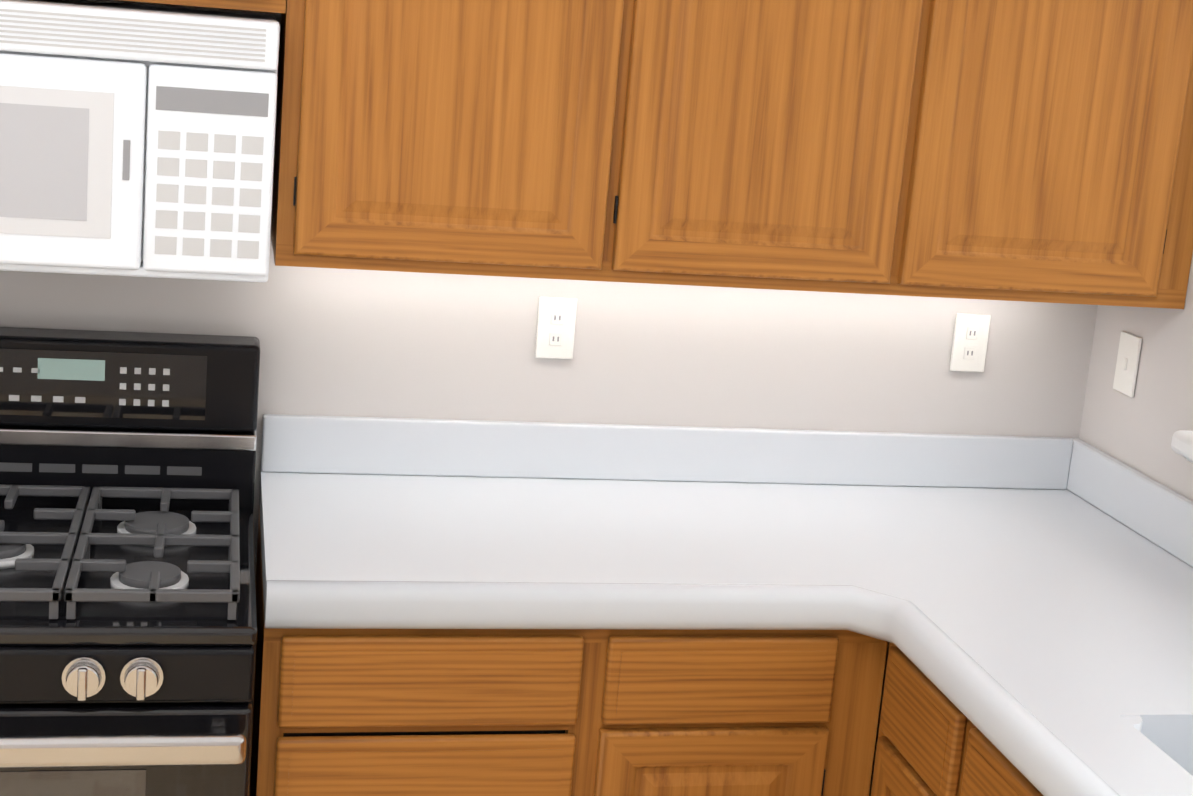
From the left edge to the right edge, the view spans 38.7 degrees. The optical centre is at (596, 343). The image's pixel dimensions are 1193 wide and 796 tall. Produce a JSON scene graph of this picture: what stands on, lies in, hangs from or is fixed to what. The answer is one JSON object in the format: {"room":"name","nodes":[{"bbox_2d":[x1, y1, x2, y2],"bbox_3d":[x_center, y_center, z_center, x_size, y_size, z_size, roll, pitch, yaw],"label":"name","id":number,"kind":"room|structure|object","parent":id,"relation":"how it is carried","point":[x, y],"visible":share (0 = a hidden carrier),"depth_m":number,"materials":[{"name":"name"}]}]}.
{"room":"kitchen","nodes":[
{"label":"kitchen","id":0,"kind":"room"},
{"bbox_2d":[0,0,1097,795],"bbox_3d":[0.694,-0.191,3.379,8.250,2.850,0.150,2,12,-12],"label":"wall","id":1,"kind":"structure","parent":0,"point":[388,344],"depth_m":3.20,"materials":[{"name":"grey paint"}]},
{"bbox_2d":[123,0,285,12],"bbox_3d":[-0.884,-0.831,2.652,0.803,0.551,0.331,2,12,-12],"label":"upper cabinet","id":2,"kind":"object","parent":1,"relation":"attached to","point":[276,6],"visible":1,"depth_m":2.64,"materials":[{"name":"brown wood"}]},
{"bbox_2d":[0,0,279,282],"bbox_3d":[-0.915,-0.343,2.704,0.783,0.403,0.418,2,12,-12],"label":"over-the-range microwave","id":3,"kind":"object","parent":2,"relation":"attached to","point":[137,140],"visible":1,"depth_m":2.55,"materials":[{"name":"white plastic"}]},
{"bbox_2d":[271,0,654,282],"bbox_3d":[-0.231,-0.609,2.840,0.565,0.950,0.332,2,12,-12],"label":"upper cabinet","id":4,"kind":"object","parent":1,"relation":"attached to","point":[504,138],"depth_m":2.73,"materials":[{"name":"brown wood"}]},
{"bbox_2d":[535,297,576,358],"bbox_3d":[-0.075,-0.029,3.166,0.072,0.116,0.008,2,12,-12],"label":"electrical outlet","id":5,"kind":"object","parent":1,"relation":"attached to","point":[556,323],"visible":1,"depth_m":3.16,"materials":[{"name":"white plastic"}]},
{"bbox_2d":[631,0,954,295],"bbox_3d":[0.273,-0.589,2.951,0.555,0.950,0.332,2,12,-12],"label":"upper cabinet","id":6,"kind":"object","parent":1,"relation":"attached to","point":[788,144],"depth_m":2.85,"materials":[{"name":"brown wood"}]},
{"bbox_2d":[949,313,990,371],"bbox_3d":[0.735,-0.002,3.344,0.072,0.116,0.008,2,12,-12],"label":"electrical outlet","id":7,"kind":"object","parent":1,"relation":"attached to","point":[970,342],"visible":1,"depth_m":3.34,"materials":[{"name":"white plastic"}]},
{"bbox_2d":[919,0,1192,308],"bbox_3d":[0.787,-0.569,3.065,0.588,0.950,0.332,2,12,-12],"label":"upper cabinet","id":8,"kind":"object","parent":1,"relation":"attached to","point":[1021,150],"depth_m":2.95,"materials":[{"name":"brown wood"}]},
{"bbox_2d":[1079,253,1192,500],"bbox_3d":[1.577,0.321,1.196,0.210,2.850,4.600,2,12,-12],"label":"wall","id":9,"kind":"structure","parent":0,"point":[1146,422],"depth_m":3.20,"materials":[{"name":"grey paint"}]},
{"bbox_2d":[1113,331,1141,396],"bbox_3d":[1.016,0.038,3.262,0.010,0.116,0.072,2,12,-12],"label":"switch plate","id":10,"kind":"object","parent":9,"relation":"attached to","point":[1127,363],"visible":1,"depth_m":3.26,"materials":[{"name":"white plastic"}]},
{"bbox_2d":[1171,430,1192,462],"bbox_3d":[1.597,0.621,1.051,0.320,0.058,4.190,2,12,-12],"label":"sill","id":11,"kind":"structure","parent":9,"relation":"on","point":[1182,443],"depth_m":2.98,"materials":[{"name":"white"}]},
{"bbox_3d":[1.056,1.746,1.396,8.250,0.100,5.000,2,12,-12],"label":"floor","id":12,"kind":"structure","parent":0,"visible":0},
{"bbox_2d":[0,327,259,795],"bbox_3d":[-0.969,0.638,2.731,0.800,1.210,0.736,2,12,-12],"label":"range","id":13,"kind":"object","parent":12,"relation":"on","point":[128,625],"visible":1,"depth_m":2.63,"materials":[{"name":"black metal"}]},
{"bbox_2d":[249,511,887,795],"bbox_3d":[-0.105,0.815,3.020,1.000,0.894,0.612,2,12,-12],"label":"base cabinet","id":14,"kind":"object","parent":12,"relation":"on","point":[510,712],"visible":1,"depth_m":2.67,"materials":[{"name":"brown wood"}]},
{"bbox_2d":[259,414,894,639],"bbox_3d":[-0.074,0.301,2.882,0.960,0.171,0.691,2,12,-12],"label":"countertop","id":15,"kind":"structure","parent":14,"relation":"on","point":[366,522],"depth_m":2.91,"materials":[{"name":"white"}]},
{"bbox_2d":[871,642,942,795],"bbox_3d":[0.758,0.942,2.744,0.612,0.894,0.362,2,12,-12],"label":"base cabinet","id":16,"kind":"object","parent":12,"relation":"on","point":[933,740],"depth_m":2.65,"materials":[{"name":"brown wood"}]},
{"bbox_2d":[927,694,1042,795],"bbox_3d":[0.840,1.026,2.361,0.612,0.894,0.560,2,12,-12],"label":"base cabinet","id":17,"kind":"object","parent":12,"relation":"on","point":[964,762],"depth_m":2.44,"materials":[{"name":"brown wood"}]},
{"bbox_2d":[771,429,1192,795],"bbox_3d":[1.018,0.702,1.629,0.661,0.286,3.698,2,12,-12],"label":"countertop","id":18,"kind":"structure","parent":17,"relation":"on","point":[1023,604],"depth_m":2.79,"materials":[{"name":"white"}]}
]}

